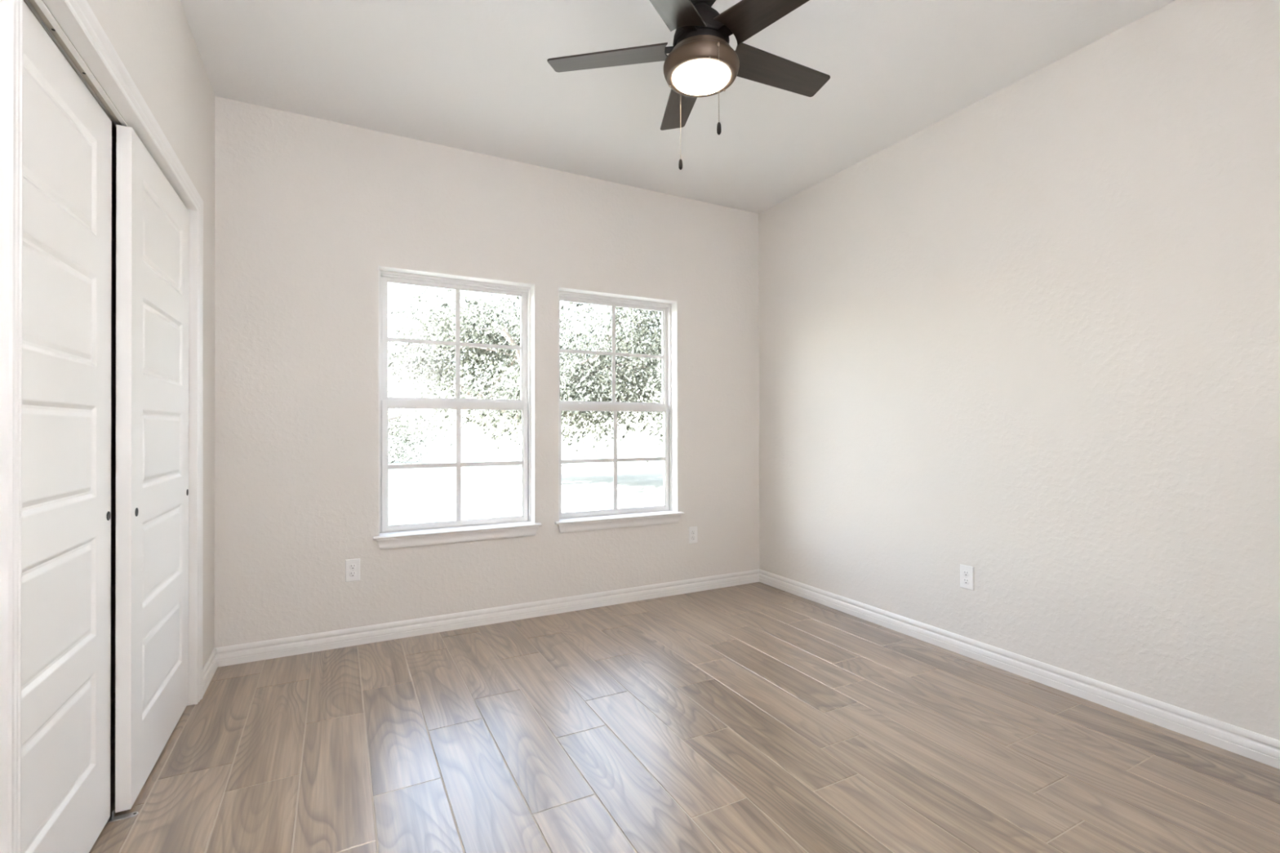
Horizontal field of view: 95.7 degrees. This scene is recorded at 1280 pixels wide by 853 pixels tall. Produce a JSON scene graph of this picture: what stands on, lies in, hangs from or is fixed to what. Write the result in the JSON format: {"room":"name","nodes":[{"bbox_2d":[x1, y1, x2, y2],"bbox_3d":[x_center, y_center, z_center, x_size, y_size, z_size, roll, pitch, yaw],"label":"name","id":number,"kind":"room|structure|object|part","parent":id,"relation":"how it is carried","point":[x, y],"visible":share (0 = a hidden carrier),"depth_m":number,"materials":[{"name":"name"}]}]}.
{"room":"empty bedroom","nodes":[
{"label":"empty bedroom","id":0,"kind":"room"},
{"bbox_2d":[110,137,116,693],"bbox_3d":[-1.886,-0.094,1.514,0.700,2.520,2.230,0,0,-28],"label":"wall","id":1,"kind":"structure","parent":0,"point":[113,142],"depth_m":2.51,"materials":[{"name":"grey paint"}]},
{"bbox_2d":[86,0,214,668],"bbox_3d":[-1.247,-0.268,1.157,0.100,2.863,3.620,0,0,-28],"label":"wall","id":2,"kind":"structure","parent":0,"point":[154,41],"depth_m":2.31,"materials":[{"name":"white paint"}]},
{"bbox_2d":[21,1,111,852],"bbox_3d":[-1.377,0.119,1.341,0.037,2.022,0.763,0,0,-28],"label":"door","id":3,"kind":"structure","parent":2,"relation":"in","point":[66,686],"depth_m":1.41,"materials":[{"name":"white paint"}]},
{"bbox_3d":[-1.528,0.257,1.665,0.002,0.027,0.027,0,0,-28],"label":"finger pull","id":4,"kind":"part","parent":3,"relation":"part of","materials":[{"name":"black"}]},
{"bbox_2d":[23,0,128,142],"bbox_3d":[-1.548,-0.898,1.696,0.064,0.007,1.526,0,0,-28],"label":"door track","id":5,"kind":"object","parent":2,"relation":"attached to","point":[40,6],"visible":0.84,"depth_m":1.42,"materials":[{"name":"metal"}]},
{"bbox_2d":[0,0,203,852],"bbox_3d":[-1.527,0.090,1.708,0.116,2.112,1.642,0,0,-28],"label":"door frame","id":6,"kind":"structure","parent":2,"relation":"attached to","point":[11,11],"depth_m":1.05,"materials":[{"name":"white paint"}]},
{"bbox_2d":[115,124,189,813],"bbox_3d":[-1.699,0.123,2.045,0.037,2.022,0.758,0,0,-28],"label":"door","id":7,"kind":"structure","parent":2,"relation":"in","point":[153,236],"depth_m":1.88,"materials":[{"name":"white paint"}]},
{"bbox_3d":[-1.531,0.260,1.761,0.002,0.027,0.027,0,0,-28],"label":"finger pull","id":8,"kind":"part","parent":7,"relation":"part of","materials":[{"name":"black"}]},
{"bbox_2d":[202,648,217,697],"bbox_3d":[-1.950,1.106,2.619,0.015,0.090,0.363,0,0,-28],"label":"baseboard","id":9,"kind":"structure","parent":2,"relation":"attached to","point":[211,666],"depth_m":2.61,"materials":[{"name":"white paint"}]},
{"bbox_2d":[214,96,759,648],"bbox_3d":[-0.625,-0.259,3.640,3.509,2.863,0.200,0,0,-28],"label":"wall","id":10,"kind":"structure","parent":0,"point":[308,211],"depth_m":3.15,"materials":[{"name":"white paint"}]},
{"bbox_2d":[345,558,359,582],"bbox_3d":[-1.513,0.757,3.050,0.071,0.117,0.008,0,0,-28],"label":"wall outlet","id":11,"kind":"object","parent":10,"relation":"attached to","point":[352,566],"visible":1,"depth_m":3.05,"materials":[{"name":"white plastic"}]},
{"bbox_2d":[349,571,356,577],"bbox_3d":[-1.511,0.777,3.048,0.034,0.028,0.002,0,0,-28],"label":"receptacle","id":12,"kind":"object","parent":11,"relation":"attached to","point":[352,574],"depth_m":3.05,"materials":[{"name":"grey plastic"}]},
{"bbox_2d":[349,564,356,569],"bbox_3d":[-1.511,0.738,3.048,0.034,0.028,0.002,0,0,-28],"label":"receptacle","id":13,"kind":"object","parent":11,"relation":"attached to","point":[352,566],"depth_m":3.05,"materials":[{"name":"grey plastic"}]},
{"bbox_2d":[373,265,542,549],"bbox_3d":[-1.043,-0.104,3.357,0.924,1.525,0.171,0,0,-28],"label":"window","id":14,"kind":"structure","parent":10,"relation":"in","point":[400,535],"depth_m":3.40,"materials":[{"name":"white paint"}]},
{"bbox_3d":[-1.077,-0.483,3.424,0.827,0.715,0.020,0,0,-28],"label":"sash","id":15,"kind":"part","parent":14,"relation":"part of","materials":[{"name":"clear glass"}]},
{"bbox_3d":[-1.065,0.218,3.400,0.827,0.728,0.020,0,0,-28],"label":"sash","id":16,"kind":"part","parent":14,"relation":"part of","materials":[{"name":"white plastic"}]},
{"bbox_3d":[-1.029,0.594,3.331,0.924,0.013,0.119,0,0,-28],"label":"sill","id":17,"kind":"part","parent":14,"relation":"part of","materials":[{"name":"white paint"}]},
{"bbox_2d":[215,568,759,666],"bbox_3d":[-0.572,1.107,3.538,3.309,0.090,0.015,0,0,-28],"label":"baseboard","id":18,"kind":"structure","parent":10,"relation":"attached to","point":[233,655],"depth_m":3.29,"materials":[{"name":"white paint"}]},
{"bbox_2d":[554,286,684,533],"bbox_3d":[-0.143,-0.104,3.829,0.917,1.525,0.171,0,0,-28],"label":"window","id":19,"kind":"structure","parent":10,"relation":"in","point":[591,520],"depth_m":3.90,"materials":[{"name":"white paint"}]},
{"bbox_3d":[-0.178,-0.483,3.895,0.820,0.715,0.020,0,0,-28],"label":"sash","id":20,"kind":"part","parent":19,"relation":"part of","materials":[{"name":"clear glass"}]},
{"bbox_3d":[-0.166,0.219,3.871,0.820,0.728,0.020,0,0,-28],"label":"sash","id":21,"kind":"part","parent":19,"relation":"part of","materials":[{"name":"white plastic"}]},
{"bbox_3d":[-0.130,0.594,3.803,0.917,0.013,0.119,0,0,-28],"label":"sill","id":22,"kind":"part","parent":19,"relation":"part of","materials":[{"name":"white paint"}]},
{"bbox_2d":[688,526,697,543],"bbox_3d":[0.372,0.756,4.039,0.071,0.117,0.008,0,0,-28],"label":"wall outlet","id":23,"kind":"object","parent":10,"relation":"attached to","point":[692,530],"visible":1,"depth_m":4.04,"materials":[{"name":"white plastic"}]},
{"bbox_2d":[180,0,1174,213],"bbox_3d":[0.236,-1.649,1.998,3.509,0.100,3.920,0,0,-28],"label":"ceiling","id":24,"kind":"structure","parent":0,"point":[477,76],"depth_m":2.62,"materials":[{"name":"white paint"}]},
{"bbox_2d":[546,0,830,169],"bbox_3d":[0.247,-1.279,2.050,1.038,0.641,1.077,0,0,-28],"label":"ceiling fan","id":25,"kind":"object","parent":24,"relation":"hanging from","point":[700,61],"visible":1,"depth_m":2.01,"materials":[{"name":"brown metal"}]},
{"bbox_3d":[-0.110,-1.333,2.099,0.442,0.006,0.134,0,12,11],"label":"blade","id":26,"kind":"part","parent":25,"relation":"part of","materials":[{"name":"brown wood"}]},
{"bbox_3d":[0.081,-1.339,2.062,0.152,0.004,0.092,0,12,11],"label":"blade arm","id":27,"kind":"part","parent":25,"relation":"part of"},
{"bbox_3d":[0.057,-1.335,1.748,0.134,0.006,0.442,13,6,28],"label":"blade","id":28,"kind":"part","parent":25,"relation":"part of","materials":[{"name":"brown wood"}]},
{"bbox_3d":[0.172,-1.333,2.366,0.134,0.006,0.442,-12,1,-7],"label":"blade","id":29,"kind":"part","parent":25,"relation":"part of","materials":[{"name":"brown wood"}]},
{"bbox_3d":[0.151,-1.128,2.160,0.002,0.262,0.002,0,0,-28],"label":"pull chain","id":30,"kind":"part","parent":25,"relation":"part of","materials":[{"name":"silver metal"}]},
{"bbox_3d":[0.151,-1.339,1.919,0.092,0.004,0.152,13,6,28],"label":"blade arm","id":31,"kind":"part","parent":25,"relation":"part of"},
{"bbox_3d":[0.260,-1.131,1.907,0.002,0.259,0.002,0,0,-28],"label":"pull chain","id":32,"kind":"part","parent":25,"relation":"part of","materials":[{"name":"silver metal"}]},
{"bbox_3d":[0.309,-1.340,1.941,0.092,0.004,0.152,16,-11,-42],"label":"blade arm","id":33,"kind":"part","parent":25,"relation":"part of"},
{"bbox_3d":[0.443,-1.336,1.798,0.134,0.006,0.442,16,-11,-42],"label":"blade","id":34,"kind":"part","parent":25,"relation":"part of","materials":[{"name":"brown wood"}]},
{"bbox_3d":[0.514,-1.334,2.181,0.442,0.007,0.134,0,-12,-25],"label":"blade","id":35,"kind":"part","parent":25,"relation":"part of","materials":[{"name":"brown wood"}]},
{"bbox_2d":[88,582,1279,852],"bbox_3d":[-0.044,1.173,1.791,4.240,0.060,3.900,0,0,-28],"label":"floor","id":36,"kind":"structure","parent":0,"point":[757,717],"depth_m":2.02,"materials":[{"name":"brown wood"}]},
{"bbox_2d":[106,809,138,823],"bbox_3d":[-1.523,1.134,1.693,0.090,0.024,0.024,0,0,-28],"label":"guide","id":37,"kind":"object","parent":36,"relation":"on","point":[113,819],"visible":0.77,"depth_m":1.69,"materials":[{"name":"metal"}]},
{"bbox_2d":[758,0,1279,740],"bbox_3d":[1.772,-0.268,2.740,0.100,2.863,3.620,0,0,-28],"label":"wall","id":38,"kind":"structure","parent":0,"point":[1028,340],"depth_m":2.48,"materials":[{"name":"white paint"}]},
{"bbox_2d":[960,564,973,591],"bbox_3d":[1.630,0.753,2.892,0.008,0.117,0.071,0,0,-28],"label":"wall outlet","id":39,"kind":"object","parent":38,"relation":"attached to","point":[966,572],"visible":1,"depth_m":2.89,"materials":[{"name":"white plastic"}]},
{"bbox_2d":[962,577,969,584],"bbox_3d":[1.628,0.773,2.891,0.002,0.028,0.034,0,0,-28],"label":"receptacle","id":40,"kind":"object","parent":39,"relation":"attached to","point":[965,580],"depth_m":2.89,"materials":[{"name":"grey plastic"}]},
{"bbox_2d":[962,570,969,576],"bbox_3d":[1.628,0.734,2.891,0.002,0.028,0.034,0,0,-28],"label":"receptacle","id":41,"kind":"object","parent":39,"relation":"attached to","point":[965,573],"depth_m":2.89,"materials":[{"name":"grey plastic"}]},
{"bbox_2d":[759,568,1279,768],"bbox_3d":[1.724,1.099,2.707,0.015,0.090,3.620,0,0,-28],"label":"baseboard","id":42,"kind":"structure","parent":38,"relation":"attached to","point":[1252,745],"depth_m":2.49,"materials":[{"name":"white paint"}]},
{"label":"outside","id":43,"kind":"structure","parent":0,"visible":0},
{"bbox_2d":[388,433,663,524],"bbox_3d":[-21.318,1.860,71.820,150.000,0.300,139.800,0,0,-28],"label":"ground","id":44,"kind":"structure","parent":43,"point":[421,495],"depth_m":15.43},
{"bbox_2d":[387,330,487,464],"bbox_3d":[-10.147,-0.982,19.822,9.720,5.519,12.247,0,0,-19],"label":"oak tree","id":45,"kind":"object","parent":44,"relation":"on","point":[406,440],"visible":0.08,"depth_m":22.44,"materials":[{"name":"green plant"}]},
{"bbox_2d":[387,284,662,466],"bbox_3d":[-2.406,-1.720,14.493,12.950,6.486,10.020,0,0,40],"label":"oak tree","id":46,"kind":"object","parent":44,"relation":"on","point":[591,370],"visible":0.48,"depth_m":12.68,"materials":[{"name":"green plant"}]},
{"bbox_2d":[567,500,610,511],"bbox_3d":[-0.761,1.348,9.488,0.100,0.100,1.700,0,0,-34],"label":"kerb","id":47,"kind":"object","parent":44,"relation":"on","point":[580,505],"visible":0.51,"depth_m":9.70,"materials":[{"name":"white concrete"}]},
{"bbox_2d":[605,321,662,429],"bbox_3d":[3.287,-1.999,21.549,10.876,7.082,8.892,0,0,7],"label":"oak tree","id":48,"kind":"object","parent":44,"relation":"on","point":[628,322],"visible":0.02,"depth_m":21.94,"materials":[{"name":"green plant"}]}
]}

